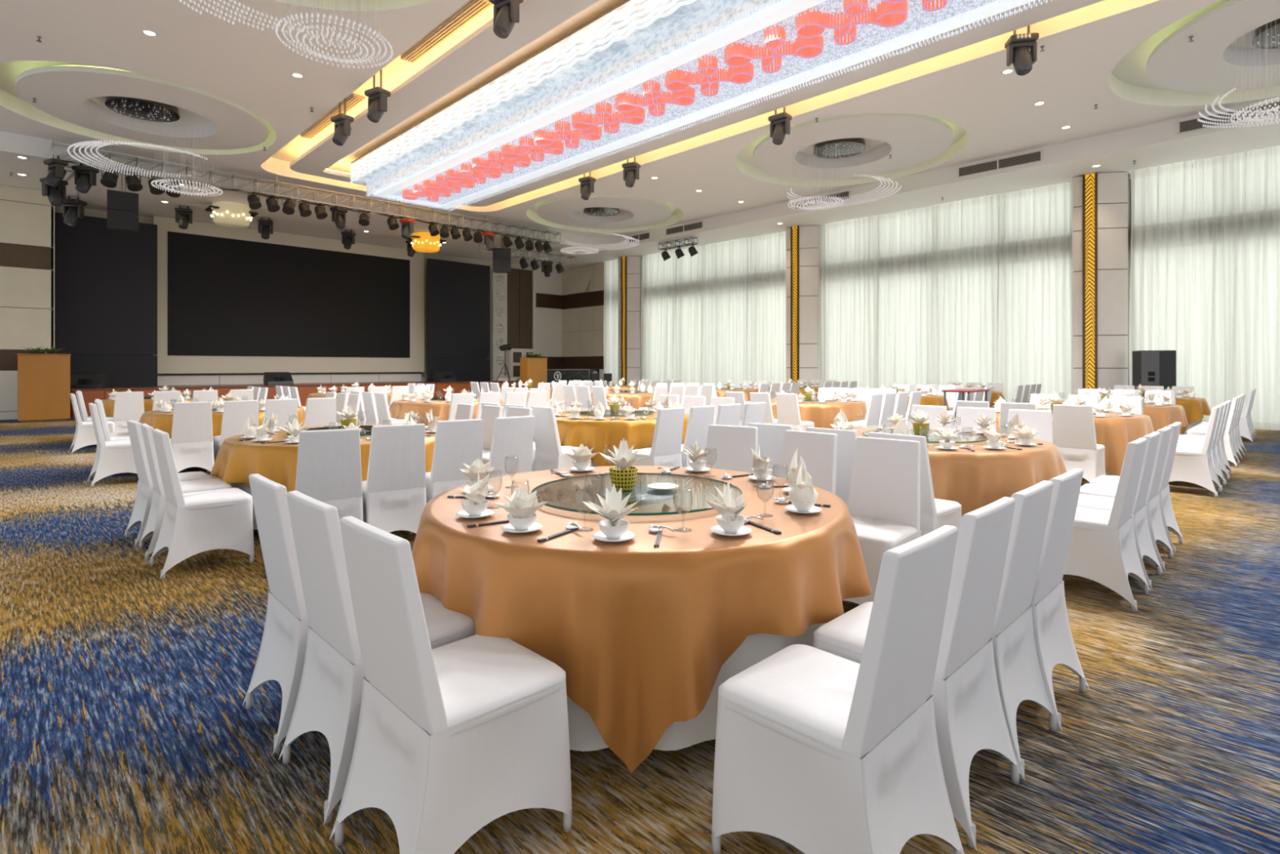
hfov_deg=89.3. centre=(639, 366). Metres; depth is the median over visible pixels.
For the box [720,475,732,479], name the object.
spoon rest
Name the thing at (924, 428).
woven pot
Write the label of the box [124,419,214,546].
banquet chair
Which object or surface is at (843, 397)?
napkin
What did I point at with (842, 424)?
napkin
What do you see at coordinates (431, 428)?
rice bowl
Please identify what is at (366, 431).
turntable
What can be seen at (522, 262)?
light
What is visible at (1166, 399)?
napkin
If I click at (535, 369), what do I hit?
wooden lectern
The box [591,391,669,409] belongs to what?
overcloth
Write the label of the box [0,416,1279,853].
floor
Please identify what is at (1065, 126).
recessed light
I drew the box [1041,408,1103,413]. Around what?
turntable
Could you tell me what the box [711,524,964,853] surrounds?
banquet chair
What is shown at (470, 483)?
rice bowl
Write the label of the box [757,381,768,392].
banquet chair
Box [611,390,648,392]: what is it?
turntable
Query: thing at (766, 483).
soup spoon
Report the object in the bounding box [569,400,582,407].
napkin
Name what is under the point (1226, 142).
ceiling
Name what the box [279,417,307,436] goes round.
napkin
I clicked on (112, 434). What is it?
banquet chair
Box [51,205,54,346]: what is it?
wall
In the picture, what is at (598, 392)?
banquet chair
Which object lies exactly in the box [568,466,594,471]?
saucer
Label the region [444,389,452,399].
napkin
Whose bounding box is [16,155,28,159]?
recessed light
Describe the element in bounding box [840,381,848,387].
banquet chair
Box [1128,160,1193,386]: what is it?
sheer curtain
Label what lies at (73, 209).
light
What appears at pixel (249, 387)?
banquet chair
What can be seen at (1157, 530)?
banquet chair
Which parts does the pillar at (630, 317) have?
strip frame, light panel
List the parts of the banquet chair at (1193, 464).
seat, backrest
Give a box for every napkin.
[107,391,115,397]
[153,399,166,407]
[159,384,168,391]
[160,395,172,409]
[176,394,184,402]
[180,389,191,396]
[211,397,225,408]
[222,390,235,400]
[232,395,243,400]
[242,413,257,434]
[253,417,269,435]
[257,399,266,406]
[263,413,278,426]
[279,394,286,399]
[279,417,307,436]
[316,384,323,391]
[328,385,337,391]
[337,404,359,419]
[343,422,364,431]
[351,381,359,386]
[400,391,408,397]
[401,410,421,421]
[402,412,415,424]
[408,390,417,398]
[421,392,432,399]
[425,387,434,395]
[426,409,439,421]
[426,413,439,426]
[444,386,454,392]
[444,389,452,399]
[459,457,496,480]
[459,470,489,505]
[460,388,470,393]
[495,487,548,518]
[518,379,522,386]
[551,398,559,412]
[565,443,597,462]
[568,404,582,413]
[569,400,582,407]
[582,484,639,526]
[594,400,604,416]
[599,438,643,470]
[605,394,621,404]
[612,385,620,391]
[617,395,631,406]
[622,403,635,414]
[640,382,644,389]
[644,398,657,407]
[647,383,653,391]
[652,400,663,411]
[663,396,672,408]
[667,402,683,408]
[683,439,711,462]
[706,480,751,520]
[717,381,721,387]
[751,445,773,471]
[785,448,811,484]
[788,459,817,504]
[797,393,804,399]
[801,386,812,393]
[809,388,818,395]
[817,390,826,400]
[830,417,853,430]
[831,388,838,396]
[833,408,847,426]
[838,392,848,399]
[844,391,851,396]
[850,391,857,398]
[887,413,906,423]
[889,382,897,388]
[892,418,909,435]
[902,386,911,393]
[906,406,930,423]
[921,388,929,393]
[930,422,959,442]
[931,385,937,394]
[933,409,957,425]
[973,413,997,428]
[982,422,1004,442]
[994,395,1004,409]
[1008,413,1026,434]
[1012,424,1039,439]
[1035,403,1044,410]
[1037,395,1051,404]
[1046,392,1062,403]
[1062,398,1071,404]
[1072,397,1085,404]
[1092,400,1106,413]
[1097,387,1110,395]
[1100,395,1112,408]
[1119,401,1135,409]
[1120,400,1132,412]
[1134,384,1145,390]
[1146,391,1155,399]
[1153,392,1164,403]
[1162,394,1171,401]
[1174,390,1186,395]
[1182,387,1189,394]
[1187,387,1195,395]
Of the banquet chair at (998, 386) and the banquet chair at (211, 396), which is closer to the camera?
the banquet chair at (211, 396)
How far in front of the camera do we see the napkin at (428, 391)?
12.58 m
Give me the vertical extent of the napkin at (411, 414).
0.120 m
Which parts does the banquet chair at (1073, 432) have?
backrest, seat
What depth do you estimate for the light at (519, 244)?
22.75 m
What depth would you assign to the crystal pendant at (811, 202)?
15.60 m
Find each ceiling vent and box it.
[300,93,365,139]
[400,0,493,63]
[627,231,650,243]
[665,221,703,235]
[794,190,850,210]
[957,150,1042,177]
[1177,100,1279,133]
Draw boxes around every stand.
[496,342,511,380]
[590,368,599,380]
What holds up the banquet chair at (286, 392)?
on the floor
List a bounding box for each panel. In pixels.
[506,267,532,348]
[567,279,590,294]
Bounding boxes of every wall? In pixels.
[0,184,53,420]
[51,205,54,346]
[54,205,531,381]
[531,266,561,369]
[561,262,604,385]
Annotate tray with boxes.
[28,352,59,354]
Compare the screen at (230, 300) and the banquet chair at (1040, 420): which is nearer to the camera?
the banquet chair at (1040, 420)
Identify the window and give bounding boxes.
[1129,178,1130,262]
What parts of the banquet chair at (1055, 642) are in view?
backrest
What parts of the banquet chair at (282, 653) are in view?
backrest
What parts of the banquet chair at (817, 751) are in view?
seat, backrest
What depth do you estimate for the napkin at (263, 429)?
5.37 m
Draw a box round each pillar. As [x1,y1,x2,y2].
[491,269,506,379]
[617,256,643,384]
[786,225,818,386]
[1072,172,1129,394]
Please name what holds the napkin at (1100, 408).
in the rice bowl at (1100, 414)
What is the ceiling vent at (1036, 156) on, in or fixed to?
attached to the trim at (1167, 131)
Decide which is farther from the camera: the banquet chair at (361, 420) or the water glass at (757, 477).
the banquet chair at (361, 420)
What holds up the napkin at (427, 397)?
in the rice bowl
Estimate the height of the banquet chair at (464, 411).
0.955 m
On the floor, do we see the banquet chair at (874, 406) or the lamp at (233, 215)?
the banquet chair at (874, 406)
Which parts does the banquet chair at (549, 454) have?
backrest, seat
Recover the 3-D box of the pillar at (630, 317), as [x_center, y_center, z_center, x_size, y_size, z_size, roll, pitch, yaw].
[-0.326,-1.660,27.946,0.760,6.100,1.110,0,0,-44]
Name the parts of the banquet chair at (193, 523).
backrest, seat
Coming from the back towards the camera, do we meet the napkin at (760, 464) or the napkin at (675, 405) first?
the napkin at (675, 405)
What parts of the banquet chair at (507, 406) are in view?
backrest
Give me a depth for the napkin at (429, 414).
6.40 m
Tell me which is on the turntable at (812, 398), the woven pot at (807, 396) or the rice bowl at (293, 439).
the woven pot at (807, 396)
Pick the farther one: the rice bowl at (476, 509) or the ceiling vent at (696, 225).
the ceiling vent at (696, 225)
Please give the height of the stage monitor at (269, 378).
0.419 m
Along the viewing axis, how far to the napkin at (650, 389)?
14.95 m
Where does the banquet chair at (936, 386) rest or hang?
on the floor
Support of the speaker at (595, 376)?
on the floor
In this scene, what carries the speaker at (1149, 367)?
on the floor
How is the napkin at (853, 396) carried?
in the rice bowl
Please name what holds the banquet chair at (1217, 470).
on the floor
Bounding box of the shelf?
[941,388,989,392]
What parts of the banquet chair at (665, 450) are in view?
seat, backrest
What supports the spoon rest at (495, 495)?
on the overcloth at (642, 634)
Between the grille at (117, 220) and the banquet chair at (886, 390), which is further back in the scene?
the grille at (117, 220)
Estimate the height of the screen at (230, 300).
4.920 m
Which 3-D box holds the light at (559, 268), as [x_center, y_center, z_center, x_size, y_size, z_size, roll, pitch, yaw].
[-3.175,-3.934,25.690,0.364,0.472,0.321,0,0,31]
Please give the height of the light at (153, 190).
0.472 m
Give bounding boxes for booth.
[546,369,588,386]
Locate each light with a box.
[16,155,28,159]
[40,177,68,206]
[43,155,68,187]
[62,195,87,226]
[71,163,98,193]
[100,168,118,187]
[125,172,142,191]
[141,29,157,36]
[148,175,164,195]
[165,178,182,197]
[174,205,192,229]
[247,191,262,209]
[257,217,273,239]
[266,195,279,212]
[282,197,295,214]
[291,72,303,78]
[297,200,311,217]
[314,203,327,219]
[329,205,347,229]
[330,97,354,146]
[341,229,355,249]
[358,210,369,226]
[364,69,391,123]
[386,215,399,230]
[399,216,415,239]
[405,240,416,257]
[428,222,439,236]
[439,223,449,238]
[449,225,461,239]
[462,227,472,241]
[473,229,483,243]
[481,231,495,250]
[488,0,523,39]
[502,234,512,247]
[514,235,524,248]
[519,256,528,268]
[524,238,533,250]
[530,257,539,270]
[534,240,544,252]
[541,260,552,276]
[542,240,552,253]
[555,261,564,273]
[578,171,595,199]
[622,156,640,187]
[661,248,671,261]
[675,246,684,258]
[688,243,697,257]
[768,106,791,145]
[1000,68,1013,74]
[1004,25,1039,75]
[1033,101,1045,105]
[1060,125,1071,128]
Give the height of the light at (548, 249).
0.472 m
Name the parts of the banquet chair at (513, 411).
seat, backrest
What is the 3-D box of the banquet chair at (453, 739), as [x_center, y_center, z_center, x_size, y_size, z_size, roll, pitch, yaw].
[-0.553,0.912,1.922,0.550,0.955,0.460,0,0,-44]
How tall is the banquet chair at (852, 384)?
0.949 m
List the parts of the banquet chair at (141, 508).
backrest, seat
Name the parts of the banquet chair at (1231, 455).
seat, backrest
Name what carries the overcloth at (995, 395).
on the round banquet table
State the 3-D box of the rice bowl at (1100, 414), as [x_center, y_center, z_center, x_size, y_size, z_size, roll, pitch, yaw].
[5.662,0.590,7.965,0.114,0.053,0.114,0,0,-9]
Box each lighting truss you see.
[51,140,560,244]
[64,165,79,199]
[479,242,575,265]
[657,236,697,250]
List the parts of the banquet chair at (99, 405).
backrest, seat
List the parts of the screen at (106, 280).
frame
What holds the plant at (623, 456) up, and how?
in the woven pot at (625, 479)
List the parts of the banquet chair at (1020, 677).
seat, backrest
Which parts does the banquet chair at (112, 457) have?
backrest, seat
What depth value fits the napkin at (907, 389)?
13.39 m
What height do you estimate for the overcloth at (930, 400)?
0.697 m
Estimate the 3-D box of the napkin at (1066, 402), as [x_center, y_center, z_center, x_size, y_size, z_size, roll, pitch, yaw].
[5.306,0.491,8.041,0.125,0.182,0.125,0,0,17]
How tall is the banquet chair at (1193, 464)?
0.955 m
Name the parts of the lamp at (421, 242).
frame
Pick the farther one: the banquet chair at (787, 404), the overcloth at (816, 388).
the overcloth at (816, 388)
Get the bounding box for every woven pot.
[340,418,356,429]
[608,404,619,413]
[608,466,638,490]
[804,393,812,399]
[912,422,929,435]
[1049,402,1062,410]
[1100,395,1109,399]
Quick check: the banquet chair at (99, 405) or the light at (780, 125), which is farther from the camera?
the light at (780, 125)
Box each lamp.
[204,201,257,227]
[407,232,446,253]
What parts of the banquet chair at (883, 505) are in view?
backrest, seat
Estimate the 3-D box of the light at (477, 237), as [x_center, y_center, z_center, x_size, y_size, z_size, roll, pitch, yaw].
[-5.421,-4.384,21.701,0.321,0.472,0.364,0,0,-19]
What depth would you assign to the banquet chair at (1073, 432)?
7.36 m
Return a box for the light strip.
[60,65,128,71]
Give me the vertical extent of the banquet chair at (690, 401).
0.955 m
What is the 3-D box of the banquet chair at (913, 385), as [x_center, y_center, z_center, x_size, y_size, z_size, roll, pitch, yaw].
[6.952,0.909,16.269,0.550,0.949,0.460,0,0,-44]
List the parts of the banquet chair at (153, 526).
backrest, seat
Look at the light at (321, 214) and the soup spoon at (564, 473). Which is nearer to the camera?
the soup spoon at (564, 473)
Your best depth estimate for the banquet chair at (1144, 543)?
4.24 m
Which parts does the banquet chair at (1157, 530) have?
seat, backrest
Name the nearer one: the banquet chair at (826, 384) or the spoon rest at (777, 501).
the spoon rest at (777, 501)
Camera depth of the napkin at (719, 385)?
17.44 m
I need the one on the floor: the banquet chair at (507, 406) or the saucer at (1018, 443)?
the banquet chair at (507, 406)
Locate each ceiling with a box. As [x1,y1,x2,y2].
[0,0,1279,237]
[0,120,1279,269]
[271,0,624,173]
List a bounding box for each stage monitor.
[70,373,108,388]
[263,372,293,385]
[432,371,457,382]
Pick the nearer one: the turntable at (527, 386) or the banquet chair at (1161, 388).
the banquet chair at (1161, 388)
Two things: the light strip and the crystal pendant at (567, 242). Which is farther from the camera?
the crystal pendant at (567, 242)
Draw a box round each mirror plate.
[104,96,179,122]
[583,207,619,216]
[813,137,866,158]
[1252,18,1279,48]
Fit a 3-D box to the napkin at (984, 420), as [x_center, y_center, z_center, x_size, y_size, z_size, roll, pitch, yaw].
[3.179,0.502,5.965,0.208,0.155,0.126,0,0,28]
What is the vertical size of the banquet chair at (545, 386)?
0.949 m
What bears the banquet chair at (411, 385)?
on the floor
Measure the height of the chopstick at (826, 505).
0.007 m
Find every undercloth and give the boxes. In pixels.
[229,482,257,529]
[566,622,826,751]
[591,446,651,466]
[1180,418,1201,434]
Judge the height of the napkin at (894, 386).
0.168 m
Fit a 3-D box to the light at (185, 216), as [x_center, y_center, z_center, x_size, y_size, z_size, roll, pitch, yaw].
[-13.409,-4.376,19.047,0.400,0.689,0.382,0,0,-24]
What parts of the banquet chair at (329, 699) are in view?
backrest, seat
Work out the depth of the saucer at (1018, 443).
5.08 m
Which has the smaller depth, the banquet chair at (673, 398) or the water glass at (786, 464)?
the water glass at (786, 464)
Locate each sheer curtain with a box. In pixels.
[603,259,618,384]
[640,252,667,382]
[666,245,702,385]
[701,238,746,387]
[746,231,786,385]
[817,214,879,388]
[877,206,931,388]
[929,194,999,388]
[996,181,1073,402]
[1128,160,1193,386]
[1191,146,1279,430]
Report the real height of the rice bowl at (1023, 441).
0.053 m
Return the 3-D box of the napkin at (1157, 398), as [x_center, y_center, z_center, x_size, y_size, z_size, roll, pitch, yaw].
[8.191,0.491,10.228,0.125,0.182,0.125,0,0,-15]
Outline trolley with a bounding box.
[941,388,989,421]
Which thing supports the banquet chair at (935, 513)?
on the floor
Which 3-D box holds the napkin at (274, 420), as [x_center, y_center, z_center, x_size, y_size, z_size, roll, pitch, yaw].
[-3.504,0.502,6.151,0.126,0.155,0.208,0,0,-19]
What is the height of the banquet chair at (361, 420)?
0.949 m
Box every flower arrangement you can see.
[22,346,70,354]
[523,351,542,357]
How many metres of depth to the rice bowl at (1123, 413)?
8.06 m
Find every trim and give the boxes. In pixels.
[0,97,1279,248]
[289,0,1105,206]
[536,293,562,368]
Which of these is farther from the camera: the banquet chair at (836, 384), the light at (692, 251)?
the light at (692, 251)
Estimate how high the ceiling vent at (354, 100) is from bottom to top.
0.060 m
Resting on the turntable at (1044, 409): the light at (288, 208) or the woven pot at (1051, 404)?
the woven pot at (1051, 404)
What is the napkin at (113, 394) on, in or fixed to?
in the rice bowl
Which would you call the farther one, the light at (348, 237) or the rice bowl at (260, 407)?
the light at (348, 237)
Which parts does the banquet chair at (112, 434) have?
backrest, seat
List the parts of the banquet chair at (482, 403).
backrest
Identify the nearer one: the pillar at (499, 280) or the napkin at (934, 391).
the napkin at (934, 391)
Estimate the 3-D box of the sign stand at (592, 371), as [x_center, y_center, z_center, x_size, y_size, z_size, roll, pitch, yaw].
[-2.067,0.750,29.452,0.500,1.280,0.102,0,0,-44]
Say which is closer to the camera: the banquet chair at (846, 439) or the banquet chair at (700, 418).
the banquet chair at (846, 439)
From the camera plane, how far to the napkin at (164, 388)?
12.66 m
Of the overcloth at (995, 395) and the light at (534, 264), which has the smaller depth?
the overcloth at (995, 395)
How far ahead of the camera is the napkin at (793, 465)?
3.17 m
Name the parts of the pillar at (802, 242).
light panel, strip frame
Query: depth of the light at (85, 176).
14.66 m
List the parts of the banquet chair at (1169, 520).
seat, backrest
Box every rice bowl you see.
[161,408,170,411]
[216,408,223,412]
[242,431,257,437]
[253,433,269,440]
[258,406,265,409]
[266,425,278,431]
[287,435,299,442]
[426,426,435,431]
[461,499,488,515]
[466,478,489,486]
[506,512,537,530]
[570,413,579,417]
[572,460,591,470]
[595,414,603,418]
[598,519,629,538]
[625,413,635,418]
[688,460,706,471]
[715,514,746,533]
[751,467,772,479]
[790,498,817,511]
[937,424,951,429]
[938,440,955,448]
[977,426,989,433]
[986,440,1003,448]
[1010,431,1019,438]
[1017,437,1034,444]
[1095,412,1106,416]
[1120,411,1132,415]
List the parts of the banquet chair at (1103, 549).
seat, backrest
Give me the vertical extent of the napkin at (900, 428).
0.182 m
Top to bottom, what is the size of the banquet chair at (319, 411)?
0.955 m
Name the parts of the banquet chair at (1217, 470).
seat, backrest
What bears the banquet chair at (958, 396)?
on the floor
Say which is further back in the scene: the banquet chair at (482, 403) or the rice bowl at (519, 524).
the banquet chair at (482, 403)
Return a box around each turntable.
[143,395,192,399]
[211,405,223,410]
[285,425,375,435]
[420,397,476,400]
[515,386,537,388]
[530,472,742,515]
[577,409,653,416]
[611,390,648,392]
[715,386,748,389]
[803,397,838,400]
[862,429,988,443]
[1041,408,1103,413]
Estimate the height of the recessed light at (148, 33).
0.012 m
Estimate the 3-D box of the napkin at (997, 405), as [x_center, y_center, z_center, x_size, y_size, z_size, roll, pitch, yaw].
[4.863,0.491,8.753,0.125,0.182,0.125,0,0,-23]
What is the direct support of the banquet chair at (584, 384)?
on the floor
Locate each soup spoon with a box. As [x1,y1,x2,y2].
[486,492,496,495]
[551,471,569,474]
[567,521,582,530]
[649,524,675,531]
[657,466,670,471]
[744,515,763,519]
[761,480,769,485]
[777,495,789,500]
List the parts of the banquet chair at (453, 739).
backrest, seat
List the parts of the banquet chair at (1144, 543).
seat, backrest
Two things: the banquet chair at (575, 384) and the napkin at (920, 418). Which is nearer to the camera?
the napkin at (920, 418)
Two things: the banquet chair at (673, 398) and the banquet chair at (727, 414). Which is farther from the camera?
the banquet chair at (673, 398)
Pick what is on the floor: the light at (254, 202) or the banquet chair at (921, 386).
the banquet chair at (921, 386)
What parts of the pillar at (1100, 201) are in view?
light panel, strip frame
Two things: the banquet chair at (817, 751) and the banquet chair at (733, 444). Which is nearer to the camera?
the banquet chair at (817, 751)
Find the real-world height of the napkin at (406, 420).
0.182 m
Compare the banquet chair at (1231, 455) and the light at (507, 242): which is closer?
the banquet chair at (1231, 455)
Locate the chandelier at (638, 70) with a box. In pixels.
[349,0,1052,211]
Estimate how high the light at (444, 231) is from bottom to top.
0.472 m
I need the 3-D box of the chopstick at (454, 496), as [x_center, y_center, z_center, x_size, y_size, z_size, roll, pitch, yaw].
[-0.802,0.619,3.071,0.230,0.007,0.007,0,0,8]
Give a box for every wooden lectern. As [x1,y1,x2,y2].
[16,353,71,422]
[520,357,547,386]
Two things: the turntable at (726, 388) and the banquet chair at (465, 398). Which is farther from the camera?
the turntable at (726, 388)
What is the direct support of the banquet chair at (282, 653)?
on the floor
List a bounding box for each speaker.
[106,170,138,232]
[493,233,511,273]
[591,373,599,382]
[604,373,612,384]
[1132,350,1176,390]
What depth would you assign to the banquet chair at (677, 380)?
20.92 m
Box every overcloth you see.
[102,396,224,417]
[138,406,305,438]
[209,424,435,492]
[304,392,391,406]
[389,397,503,425]
[411,465,871,773]
[499,386,552,407]
[533,410,688,466]
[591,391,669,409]
[593,384,648,391]
[715,387,759,401]
[768,386,822,397]
[770,398,866,429]
[848,427,1066,516]
[906,394,949,412]
[981,391,1005,408]
[995,410,1154,475]
[1059,400,1188,431]
[1141,395,1210,434]
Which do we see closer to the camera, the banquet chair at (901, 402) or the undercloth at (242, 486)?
the undercloth at (242, 486)
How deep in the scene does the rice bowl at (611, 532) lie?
2.30 m
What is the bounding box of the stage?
[70,379,519,418]
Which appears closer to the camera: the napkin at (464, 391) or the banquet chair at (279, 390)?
the napkin at (464, 391)
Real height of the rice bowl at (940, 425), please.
0.053 m
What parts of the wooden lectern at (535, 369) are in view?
panel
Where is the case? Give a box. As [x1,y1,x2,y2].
[493,377,516,381]
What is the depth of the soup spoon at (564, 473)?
3.69 m
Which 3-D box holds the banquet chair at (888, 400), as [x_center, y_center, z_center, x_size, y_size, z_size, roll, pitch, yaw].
[3.934,0.909,10.805,0.460,0.949,0.550,0,0,-44]
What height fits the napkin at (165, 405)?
0.182 m
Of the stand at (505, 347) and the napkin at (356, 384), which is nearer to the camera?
the napkin at (356, 384)
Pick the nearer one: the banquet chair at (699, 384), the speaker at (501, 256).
the banquet chair at (699, 384)
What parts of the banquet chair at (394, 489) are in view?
seat, backrest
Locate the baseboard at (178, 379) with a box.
[157,372,422,385]
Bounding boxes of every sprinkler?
[35,35,42,42]
[1040,45,1044,52]
[1188,35,1194,42]
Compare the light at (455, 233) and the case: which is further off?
the case
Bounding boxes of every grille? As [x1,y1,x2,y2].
[107,190,137,211]
[107,209,137,230]
[493,248,510,258]
[493,260,510,271]
[1141,351,1159,386]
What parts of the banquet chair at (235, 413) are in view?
seat, backrest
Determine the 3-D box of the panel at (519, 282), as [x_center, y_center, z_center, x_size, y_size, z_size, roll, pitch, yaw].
[-5.597,-2.660,30.042,1.400,3.700,0.080,0,0,-44]
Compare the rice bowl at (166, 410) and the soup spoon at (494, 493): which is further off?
the rice bowl at (166, 410)
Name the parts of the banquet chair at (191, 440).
backrest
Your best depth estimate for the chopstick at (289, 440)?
5.30 m
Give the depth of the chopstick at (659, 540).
2.31 m
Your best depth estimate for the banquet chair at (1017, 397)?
15.11 m
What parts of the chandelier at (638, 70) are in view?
frame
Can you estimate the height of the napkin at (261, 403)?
0.120 m
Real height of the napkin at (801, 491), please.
0.182 m
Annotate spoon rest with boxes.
[485,494,500,497]
[564,524,580,529]
[648,527,662,533]
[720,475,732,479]
[758,485,771,488]
[773,499,788,503]
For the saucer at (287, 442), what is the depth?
5.23 m
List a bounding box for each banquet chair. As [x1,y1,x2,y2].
[69,393,115,452]
[75,391,113,422]
[77,390,91,417]
[87,403,137,487]
[93,400,129,441]
[94,399,128,436]
[109,391,144,432]
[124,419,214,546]
[137,423,231,560]
[149,428,253,579]
[152,391,180,410]
[169,401,215,477]
[191,390,217,406]
[213,400,258,462]
[230,389,253,400]
[242,473,309,753]
[247,386,253,390]
[253,386,261,399]
[257,387,267,401]
[263,398,297,429]
[275,385,303,406]
[278,490,475,824]
[282,386,306,408]
[289,386,306,410]
[294,428,363,521]
[303,397,336,427]
[325,391,336,397]
[329,515,572,853]
[336,392,348,423]
[336,393,360,425]
[345,386,364,408]
[351,391,366,424]
[361,423,426,534]
[362,391,399,424]
[368,386,387,410]
[374,392,404,424]
[388,386,408,408]
[407,382,415,399]
[413,385,430,398]
[425,418,482,502]
[426,383,434,397]
[448,392,473,420]
[454,403,474,420]
[470,382,479,397]
[475,392,500,418]
[480,382,489,392]
[480,402,534,442]
[480,404,502,453]
[482,406,532,464]
[488,415,533,478]
[489,382,500,398]
[499,386,513,404]
[502,391,524,417]
[504,404,535,471]
[515,387,527,405]
[526,391,546,408]
[529,388,542,391]
[530,406,591,471]
[537,382,551,407]
[549,382,565,412]
[558,380,567,385]
[558,382,579,412]
[563,385,577,411]
[577,385,594,410]
[579,380,588,386]
[582,382,593,395]
[591,386,609,410]
[594,380,604,386]
[631,407,684,466]
[637,380,648,391]
[638,386,667,410]
[649,380,659,391]
[656,382,667,386]
[658,394,679,407]
[661,380,670,391]
[668,386,682,407]
[670,382,682,386]
[671,379,680,382]
[675,382,685,402]
[680,383,697,404]
[680,385,697,407]
[680,405,715,466]
[683,395,706,414]
[688,382,700,395]
[698,385,711,405]
[703,382,717,405]
[704,424,757,472]
[711,396,734,424]
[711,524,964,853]
[715,403,741,426]
[725,391,745,426]
[741,401,765,426]
[742,381,754,388]
[745,383,768,403]
[747,422,793,476]
[750,392,777,424]
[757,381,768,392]
[768,382,780,398]
[771,381,782,388]
[776,393,814,431]
[777,430,837,494]
[780,382,791,393]
[789,382,799,395]
[797,379,808,386]
[806,426,857,505]
[810,379,822,386]
[813,496,1023,848]
[817,387,835,398]
[822,382,831,387]
[830,386,841,399]
[831,381,839,387]
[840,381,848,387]
[840,387,859,400]
[844,436,920,604]
[846,393,883,428]
[848,381,857,388]
[853,387,869,400]
[857,392,896,427]
[864,388,884,408]
[867,431,961,539]
[882,388,906,416]
[893,391,908,422]
[896,384,911,393]
[905,383,916,391]
[905,391,921,427]
[908,404,946,429]
[915,384,933,394]
[926,384,942,395]
[937,385,955,410]
[946,382,961,385]
[946,387,974,412]
[946,391,965,429]
[948,384,965,394]
[951,387,983,410]
[954,406,995,431]
[956,400,989,408]
[966,382,982,388]
[982,386,992,404]
[986,382,1003,393]
[991,480,1057,779]
[993,385,1023,408]
[1000,402,1036,434]
[1005,408,1053,443]
[1020,384,1030,403]
[1026,384,1035,403]
[1029,393,1057,408]
[1030,468,1088,730]
[1034,383,1041,393]
[1052,404,1105,481]
[1063,437,1150,611]
[1067,394,1097,410]
[1077,388,1101,399]
[1077,431,1163,590]
[1079,426,1174,570]
[1089,422,1184,554]
[1109,395,1142,414]
[1110,389,1135,395]
[1114,385,1134,389]
[1124,389,1139,395]
[1142,385,1164,393]
[1143,390,1172,404]
[1149,389,1180,434]
[1168,405,1222,497]
[1171,386,1194,395]
[1177,402,1229,484]
[1177,404,1225,489]
[1178,400,1232,477]
[1186,396,1239,466]
[1192,395,1241,462]
[1195,395,1244,457]
[1200,393,1245,454]
[1238,390,1253,441]
[1240,389,1256,439]
[1241,388,1257,435]
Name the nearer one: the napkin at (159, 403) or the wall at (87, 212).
the napkin at (159, 403)
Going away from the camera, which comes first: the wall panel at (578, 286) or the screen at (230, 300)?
the screen at (230, 300)
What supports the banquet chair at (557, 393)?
on the floor
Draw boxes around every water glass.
[485,470,502,507]
[504,455,519,488]
[574,487,594,530]
[584,472,601,511]
[673,487,693,530]
[755,476,773,516]
[772,464,788,499]
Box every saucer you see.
[240,435,254,439]
[250,438,271,441]
[284,440,298,444]
[455,508,494,518]
[462,485,493,490]
[501,522,542,533]
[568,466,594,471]
[591,530,635,542]
[646,482,679,490]
[684,466,710,472]
[710,524,751,536]
[746,475,776,481]
[782,486,791,492]
[784,504,822,513]
[935,445,958,449]
[982,445,1006,449]
[1014,442,1037,446]
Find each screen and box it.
[54,212,157,386]
[152,215,424,373]
[426,257,490,381]
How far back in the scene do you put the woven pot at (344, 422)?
6.02 m
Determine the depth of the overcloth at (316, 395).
14.64 m
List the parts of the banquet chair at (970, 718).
seat, backrest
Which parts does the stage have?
panel, panel, panel, panel, panel, panel, panel, panel, panel, panel, panel, panel, panel, panel, panel, panel, panel, panel, panel, panel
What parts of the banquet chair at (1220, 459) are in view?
seat, backrest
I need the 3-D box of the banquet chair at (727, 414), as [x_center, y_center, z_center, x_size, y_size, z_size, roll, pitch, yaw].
[0.873,0.912,7.675,0.460,0.955,0.550,0,0,-44]
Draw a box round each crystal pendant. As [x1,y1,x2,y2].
[66,122,222,196]
[178,0,393,69]
[560,210,639,254]
[786,143,901,210]
[1197,20,1279,128]
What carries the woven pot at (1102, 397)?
on the turntable
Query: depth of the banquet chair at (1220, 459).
7.88 m
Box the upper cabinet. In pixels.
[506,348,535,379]
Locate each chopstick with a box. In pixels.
[261,440,289,444]
[447,495,494,498]
[466,519,508,526]
[467,520,508,527]
[537,526,577,542]
[539,527,578,542]
[653,528,659,546]
[656,528,662,546]
[724,473,753,477]
[745,520,779,533]
[748,520,781,533]
[763,485,788,487]
[778,500,830,506]
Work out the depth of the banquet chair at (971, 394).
12.99 m
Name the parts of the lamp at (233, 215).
frame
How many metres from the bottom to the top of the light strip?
0.040 m
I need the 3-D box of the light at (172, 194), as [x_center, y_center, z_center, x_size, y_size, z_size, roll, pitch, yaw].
[-11.399,-4.384,15.847,0.321,0.472,0.364,0,0,-19]
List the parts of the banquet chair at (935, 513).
backrest, seat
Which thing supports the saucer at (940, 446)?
on the overcloth at (976, 479)
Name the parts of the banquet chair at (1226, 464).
seat, backrest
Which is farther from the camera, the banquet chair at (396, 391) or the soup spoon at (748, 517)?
the banquet chair at (396, 391)

